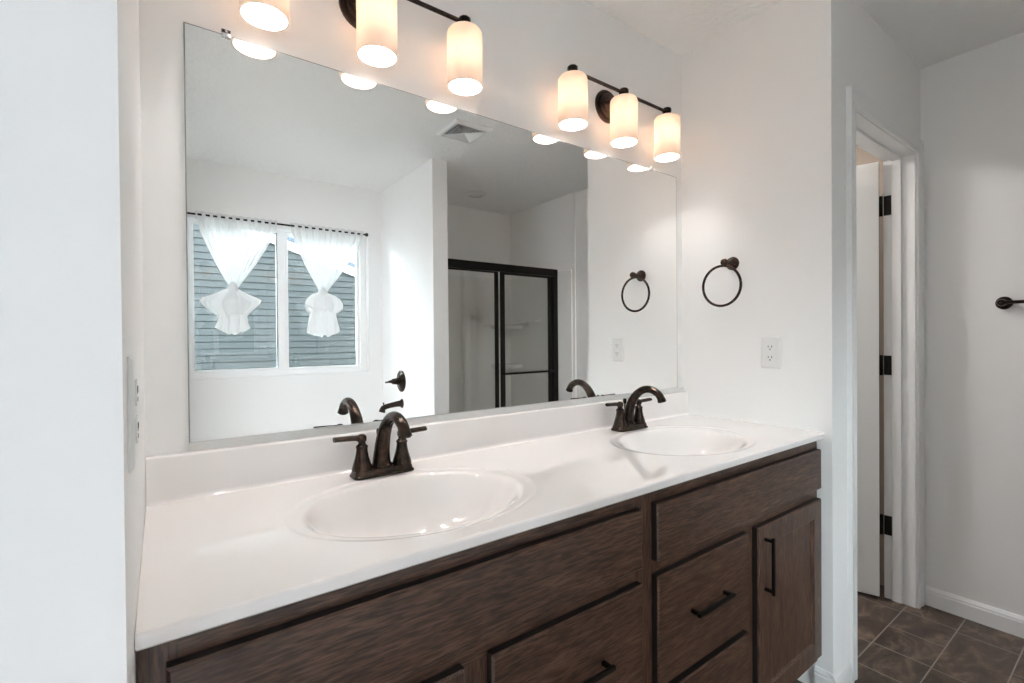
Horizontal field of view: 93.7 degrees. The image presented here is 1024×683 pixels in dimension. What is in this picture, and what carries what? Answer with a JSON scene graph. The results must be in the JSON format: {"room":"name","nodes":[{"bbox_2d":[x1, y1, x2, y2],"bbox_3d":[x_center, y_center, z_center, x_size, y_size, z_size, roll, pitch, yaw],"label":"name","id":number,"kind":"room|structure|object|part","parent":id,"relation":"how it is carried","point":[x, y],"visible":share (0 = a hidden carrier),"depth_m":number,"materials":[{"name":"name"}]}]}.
{"room":"bathroom","nodes":[
{"label":"bathroom","id":0,"kind":"room"},
{"bbox_2d":[117,0,145,682],"bbox_3d":[-0.031,0.011,-0.101,0.115,2.440,2.610,-1,1,-36],"label":"wall","id":1,"kind":"structure","parent":0,"point":[128,10],"depth_m":0.58,"materials":[{"name":"white paint"}]},
{"bbox_2d":[0,0,126,682],"bbox_3d":[-0.142,0.206,0.052,0.118,2.050,0.820,-1,1,-36],"label":"wall","id":2,"kind":"structure","parent":1,"relation":"attached to","point":[63,563],"depth_m":0.39,"materials":[{"name":"white paint"}]},
{"bbox_2d":[127,355,138,473],"bbox_3d":[-0.403,0.074,0.512,0.008,0.117,0.072,-1,1,-36],"label":"wall outlet","id":3,"kind":"object","parent":1,"relation":"attached to","point":[132,382],"visible":1,"depth_m":0.48,"materials":[{"name":"white plastic"}]},
{"bbox_2d":[135,379,137,405],"bbox_3d":[-0.401,0.054,0.513,0.002,0.027,0.033,-1,1,-36],"label":"receptacle","id":4,"kind":"object","parent":3,"relation":"attached to","point":[136,380],"depth_m":0.50,"materials":[{"name":"grey plastic"}]},
{"bbox_2d":[135,415,138,442],"bbox_3d":[-0.401,0.093,0.513,0.002,0.027,0.033,-1,1,-36],"label":"receptacle","id":5,"kind":"object","parent":3,"relation":"attached to","point":[136,416],"depth_m":0.50,"materials":[{"name":"grey plastic"}]},
{"bbox_2d":[139,0,682,476],"bbox_3d":[-0.044,-0.001,1.578,2.080,2.440,0.114,-1,1,-36],"label":"wall","id":6,"kind":"structure","parent":0,"point":[527,45],"depth_m":1.31,"materials":[{"name":"white paint"}]},
{"bbox_2d":[239,0,288,31],"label":"vanity light","id":7,"kind":"object","parent":6,"relation":"attached to","point":[267,15],"depth_m":1.08,"materials":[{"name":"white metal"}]},
{"bbox_3d":[-0.542,-0.789,1.049,0.098,0.161,0.098,-1,1,-36],"label":"lamp shade","id":8,"kind":"part","parent":7,"relation":"part of","materials":[{"name":"white glass"}]},
{"bbox_2d":[338,0,397,67],"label":"vanity light","id":9,"kind":"object","parent":6,"relation":"attached to","point":[373,23],"depth_m":1.17,"materials":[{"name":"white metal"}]},
{"bbox_3d":[-0.383,-0.866,1.241,0.120,0.120,0.026,-1,1,-36],"label":"plate","id":10,"kind":"part","parent":9,"relation":"part of","materials":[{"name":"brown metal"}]},
{"bbox_3d":[-0.337,-0.792,1.199,0.098,0.161,0.098,-1,1,-36],"label":"lamp shade","id":11,"kind":"part","parent":9,"relation":"part of","materials":[{"name":"white glass"}]},
{"bbox_2d":[145,392,688,506],"bbox_3d":[0.004,0.274,1.520,1.850,0.095,0.035,-1,1,-36],"label":"backsplash","id":12,"kind":"structure","parent":6,"relation":"attached to","point":[181,476],"depth_m":1.19,"materials":[{"name":"stone"}]},
{"bbox_2d":[183,22,683,451],"bbox_3d":[0.018,-0.237,1.545,1.771,0.924,0.012,-1,1,-36],"label":"wall mirror","id":13,"kind":"object","parent":6,"relation":"attached to","point":[359,251],"visible":1,"depth_m":1.30,"materials":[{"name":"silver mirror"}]},
{"bbox_2d":[407,0,482,95],"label":"vanity light","id":14,"kind":"object","parent":6,"relation":"attached to","point":[464,38],"depth_m":1.31,"materials":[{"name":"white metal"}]},
{"bbox_3d":[-0.133,-0.794,1.349,0.098,0.161,0.098,-1,1,-36],"label":"lamp shade","id":15,"kind":"part","parent":14,"relation":"part of","materials":[{"name":"white glass"}]},
{"bbox_2d":[558,64,679,161],"bbox_3d":[0.399,-0.829,1.753,0.605,0.215,0.123,-1,1,-36],"label":"vanity light","id":16,"kind":"object","parent":6,"relation":"attached to","point":[620,111],"visible":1,"depth_m":1.70,"materials":[{"name":"white glass"}]},
{"bbox_3d":[0.202,-0.799,1.594,0.098,0.161,0.098,-1,1,-36],"label":"lamp shade","id":17,"kind":"part","parent":16,"relation":"part of","materials":[{"name":"white glass"}]},
{"bbox_3d":[0.360,-0.876,1.785,0.120,0.120,0.026,-1,1,-36],"label":"plate","id":18,"kind":"part","parent":16,"relation":"part of","materials":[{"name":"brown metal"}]},
{"bbox_3d":[0.406,-0.802,1.744,0.098,0.161,0.098,-1,1,-36],"label":"lamp shade","id":19,"kind":"part","parent":16,"relation":"part of","materials":[{"name":"white glass"}]},
{"bbox_3d":[0.611,-0.805,1.893,0.098,0.161,0.098,-1,1,-36],"label":"lamp shade","id":20,"kind":"part","parent":16,"relation":"part of","materials":[{"name":"white glass"}]},
{"bbox_2d":[681,0,920,682],"bbox_3d":[1.493,-0.019,2.277,1.453,2.440,0.574,-1,1,-36],"label":"wall","id":21,"kind":"structure","parent":0,"point":[763,100],"depth_m":1.76,"materials":[{"name":"white paint"}]},
{"bbox_2d":[702,257,741,306],"bbox_3d":[0.834,-0.233,1.882,0.073,0.199,0.165,-1,1,-36],"label":"towel ring","id":22,"kind":"object","parent":21,"relation":"attached to","point":[732,263],"visible":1,"depth_m":1.87,"materials":[{"name":"brown metal"}]},
{"bbox_3d":[0.841,-0.306,1.871,0.073,0.052,0.052,-1,1,-36],"label":"post","id":23,"kind":"part","parent":22,"relation":"part of","materials":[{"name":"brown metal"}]},
{"bbox_2d":[761,337,780,368],"bbox_3d":[0.956,0.041,1.776,0.008,0.117,0.072,-1,1,-36],"label":"wall outlet","id":24,"kind":"object","parent":21,"relation":"attached to","point":[770,346],"visible":1,"depth_m":1.77,"materials":[{"name":"white plastic"}]},
{"bbox_2d":[765,344,774,350],"bbox_3d":[0.954,0.021,1.775,0.002,0.027,0.033,-1,1,-36],"label":"receptacle","id":25,"kind":"object","parent":24,"relation":"attached to","point":[768,347],"depth_m":1.77,"materials":[{"name":"grey plastic"}]},
{"bbox_2d":[765,354,774,361],"bbox_3d":[0.954,0.060,1.775,0.002,0.027,0.033,-1,1,-36],"label":"receptacle","id":26,"kind":"object","parent":24,"relation":"attached to","point":[768,357],"depth_m":1.77,"materials":[{"name":"grey plastic"}]},
{"bbox_2d":[814,666,832,682],"bbox_3d":[1.066,1.167,1.643,0.012,0.084,0.054,-1,1,-36],"label":"baseboard","id":27,"kind":"structure","parent":21,"relation":"attached to","point":[821,675],"depth_m":1.64,"materials":[{"name":"white wood"}]},
{"bbox_2d":[832,660,851,682],"bbox_3d":[1.135,1.166,1.653,0.135,0.084,0.012,-1,1,-36],"label":"baseboard","id":28,"kind":"structure","parent":21,"relation":"attached to","point":[843,674],"depth_m":1.66,"materials":[{"name":"white wood"}]},
{"bbox_2d":[846,85,924,682],"bbox_3d":[1.523,0.153,1.932,0.840,2.099,0.017,-1,1,-36],"label":"trim","id":29,"kind":"structure","parent":21,"relation":"attached to","point":[857,101],"depth_m":1.71,"materials":[{"name":"white wood"}]},
{"bbox_2d":[856,111,915,607],"bbox_3d":[1.484,0.176,1.986,0.748,2.053,0.116,-1,1,-36],"label":"trim","id":30,"kind":"structure","parent":21,"relation":"attached to","point":[907,155],"depth_m":2.18,"materials":[{"name":"white wood"}]},
{"bbox_2d":[583,0,1023,68],"bbox_3d":[0.075,-1.266,0.680,5.800,0.100,4.060,-1,1,-36],"label":"ceiling","id":31,"kind":"structure","parent":0,"point":[930,32],"depth_m":1.84,"materials":[{"name":"white paint"}]},
{"bbox_2d":[856,145,883,585],"bbox_3d":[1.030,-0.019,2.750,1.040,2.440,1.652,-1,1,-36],"label":"door frame","id":32,"kind":"structure","parent":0,"point":[862,156],"depth_m":2.35,"materials":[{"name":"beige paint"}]},
{"bbox_2d":[856,162,891,595],"bbox_3d":[1.415,0.179,2.416,0.779,2.018,0.172,0,1,40],"label":"door","id":33,"kind":"structure","parent":32,"relation":"in","point":[869,205],"depth_m":2.25,"materials":[{"name":"white wood"}]},
{"bbox_2d":[794,585,1023,682],"bbox_3d":[0.096,1.264,0.699,5.800,0.080,4.060,-1,1,-36],"label":"floor","id":34,"kind":"structure","parent":0,"point":[898,643],"depth_m":1.89,"materials":[{"name":"tile"}]},
{"bbox_2d":[137,495,644,682],"bbox_3d":[-0.206,0.786,1.033,0.922,0.877,0.574,-1,1,-36],"label":"vanity cabinet","id":35,"kind":"object","parent":34,"relation":"on","point":[562,601],"visible":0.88,"depth_m":0.82,"materials":[{"name":"brown wood"}]},
{"bbox_3d":[-0.245,0.823,0.696,0.406,0.539,0.019,-1,1,-36],"label":"cabinet door","id":36,"kind":"part","parent":35,"relation":"part of","materials":[{"name":"brown wood"}]},
{"bbox_2d":[135,392,824,651],"bbox_3d":[0.157,0.341,1.312,1.850,0.228,0.553,-1,1,-36],"label":"countertop","id":37,"kind":"structure","parent":35,"relation":"on","point":[231,534],"depth_m":1.06,"materials":[{"name":"stone"}]},
{"bbox_2d":[332,411,426,480],"bbox_3d":[-0.285,0.244,1.139,0.234,0.162,0.185,-1,1,-36],"label":"faucet","id":38,"kind":"object","parent":37,"relation":"on","point":[362,468],"visible":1,"depth_m":1.16,"materials":[{"name":"brown metal"}]},
{"bbox_3d":[-0.384,0.234,1.142,0.078,0.021,0.023,-1,1,-36],"label":"lever","id":39,"kind":"part","parent":38,"relation":"part of","materials":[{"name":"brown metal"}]},
{"bbox_3d":[-0.362,0.276,1.158,0.048,0.066,0.048,-1,1,-36],"label":"handle","id":40,"kind":"part","parent":38,"relation":"part of","materials":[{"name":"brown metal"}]},
{"bbox_3d":[-0.320,0.316,1.189,0.152,0.018,0.056,-1,1,-36],"label":"plate","id":41,"kind":"part","parent":38,"relation":"part of","materials":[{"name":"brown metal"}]},
{"bbox_3d":[-0.285,0.236,1.139,0.052,0.146,0.185,-1,1,-36],"label":"spout","id":42,"kind":"part","parent":38,"relation":"part of","materials":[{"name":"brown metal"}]},
{"bbox_3d":[-0.280,0.275,1.218,0.048,0.066,0.048,-1,1,-36],"label":"handle","id":43,"kind":"part","parent":38,"relation":"part of","materials":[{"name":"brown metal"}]},
{"bbox_3d":[-0.258,0.232,1.234,0.078,0.021,0.023,-1,1,-36],"label":"lever","id":44,"kind":"part","parent":38,"relation":"part of","materials":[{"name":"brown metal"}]},
{"bbox_2d":[281,467,536,541],"bbox_3d":[-0.191,0.393,1.013,0.536,0.134,0.404,-1,1,-36],"label":"basin","id":45,"kind":"object","parent":37,"relation":"in","point":[422,504],"depth_m":1.11,"materials":[{"name":"white ceramic"}]},
{"bbox_2d":[605,386,665,431],"bbox_3d":[0.460,0.234,1.685,0.234,0.162,0.185,-1,1,-36],"label":"faucet","id":46,"kind":"object","parent":37,"relation":"on","point":[625,420],"visible":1,"depth_m":1.70,"materials":[{"name":"brown metal"}]},
{"bbox_3d":[0.361,0.223,1.688,0.078,0.021,0.023,-1,1,-36],"label":"lever","id":47,"kind":"part","parent":46,"relation":"part of","materials":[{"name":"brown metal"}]},
{"bbox_3d":[0.383,0.266,1.704,0.048,0.066,0.048,-1,1,-36],"label":"handle","id":48,"kind":"part","parent":46,"relation":"part of","materials":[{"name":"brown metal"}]},
{"bbox_3d":[0.425,0.306,1.734,0.152,0.018,0.056,-1,1,-36],"label":"plate","id":49,"kind":"part","parent":46,"relation":"part of","materials":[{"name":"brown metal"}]},
{"bbox_3d":[0.466,0.264,1.764,0.048,0.066,0.048,-1,1,-36],"label":"handle","id":50,"kind":"part","parent":46,"relation":"part of","materials":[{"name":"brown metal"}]},
{"bbox_3d":[0.487,0.222,1.780,0.078,0.021,0.023,-1,1,-36],"label":"lever","id":51,"kind":"part","parent":46,"relation":"part of","materials":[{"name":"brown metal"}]},
{"bbox_3d":[0.460,0.226,1.685,0.052,0.146,0.185,-1,1,-36],"label":"spout","id":52,"kind":"part","parent":46,"relation":"part of","materials":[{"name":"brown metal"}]},
{"bbox_2d":[609,426,757,455],"bbox_3d":[0.554,0.383,1.559,0.536,0.134,0.404,-1,1,-36],"label":"basin","id":53,"kind":"object","parent":37,"relation":"in","point":[652,440],"depth_m":1.69,"materials":[{"name":"white ceramic"}]},
{"bbox_3d":[-0.073,0.531,0.847,0.844,0.057,0.021,-1,1,-36],"label":"rail","id":54,"kind":"part","parent":35,"relation":"part of","materials":[{"name":"brown wood"}]},
{"bbox_3d":[0.126,0.679,0.968,0.407,0.262,0.019,-1,1,-36],"label":"drawer","id":55,"kind":"part","parent":35,"relation":"part of","materials":[{"name":"brown wood"}]},
{"bbox_3d":[0.140,0.671,0.949,0.164,0.009,0.030,-1,1,-36],"label":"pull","id":56,"kind":"part","parent":35,"relation":"part of","materials":[{"name":"black metal"}]},
{"bbox_2d":[644,441,821,682],"bbox_3d":[0.540,0.775,1.579,0.925,0.877,0.574,-1,1,-36],"label":"vanity cabinet","id":57,"kind":"object","parent":34,"relation":"on","point":[732,556],"visible":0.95,"depth_m":1.32,"materials":[{"name":"brown wood"}]},
{"bbox_3d":[0.499,0.674,1.241,0.410,0.262,0.019,-1,1,-36],"label":"drawer","id":58,"kind":"part","parent":57,"relation":"part of","materials":[{"name":"brown wood"}]},
{"bbox_3d":[0.489,0.815,1.258,0.386,0.044,0.021,-1,1,-36],"label":"rail","id":59,"kind":"part","parent":57,"relation":"part of","materials":[{"name":"brown wood"}]},
{"bbox_3d":[0.502,0.953,1.243,0.410,0.257,0.019,-1,1,-36],"label":"drawer","id":60,"kind":"part","parent":57,"relation":"part of","materials":[{"name":"brown wood"}]},
{"bbox_3d":[0.513,0.666,1.222,0.164,0.009,0.030,-1,1,-36],"label":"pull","id":61,"kind":"part","parent":57,"relation":"part of","materials":[{"name":"black metal"}]},
{"bbox_3d":[0.678,0.361,1.396,0.864,0.047,0.021,-1,1,-36],"label":"rail","id":62,"kind":"part","parent":57,"relation":"part of","materials":[{"name":"brown wood"}]},
{"bbox_3d":[0.679,0.521,1.397,0.864,0.057,0.021,-1,1,-36],"label":"rail","id":63,"kind":"part","parent":57,"relation":"part of","materials":[{"name":"brown wood"}]},
{"bbox_3d":[0.750,0.651,1.395,0.009,0.166,0.030,-1,1,-36],"label":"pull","id":64,"kind":"part","parent":57,"relation":"part of","materials":[{"name":"black metal"}]},
{"bbox_3d":[0.879,0.807,1.519,0.428,0.539,0.019,-1,1,-36],"label":"cabinet door","id":65,"kind":"part","parent":57,"relation":"part of","materials":[{"name":"brown wood"}]},
{"bbox_2d":[920,32,1023,616],"bbox_3d":[2.516,-0.021,1.409,0.128,2.440,2.036,-1,1,-36],"label":"wall","id":66,"kind":"structure","parent":0,"point":[972,102],"depth_m":2.05,"materials":[{"name":"white paint"}]},
{"bbox_2d":[925,586,1023,638],"bbox_3d":[2.212,1.157,1.744,0.012,0.084,1.104,-1,1,-36],"label":"baseboard","id":67,"kind":"structure","parent":66,"relation":"attached to","point":[1008,622],"depth_m":2.05,"materials":[{"name":"white wood"}]},
{"bbox_2d":[995,297,1023,308],"bbox_3d":[2.183,-0.158,1.714,0.066,0.053,0.663,-1,1,-36],"label":"towel bar","id":68,"kind":"object","parent":66,"relation":"attached to","point":[1002,302],"visible":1,"depth_m":1.95,"materials":[{"name":"brown metal"}]},
{"bbox_3d":[2.003,-0.158,1.960,0.066,0.053,0.053,-1,1,-36],"label":"post","id":69,"kind":"part","parent":68,"relation":"part of","materials":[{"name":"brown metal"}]}
]}

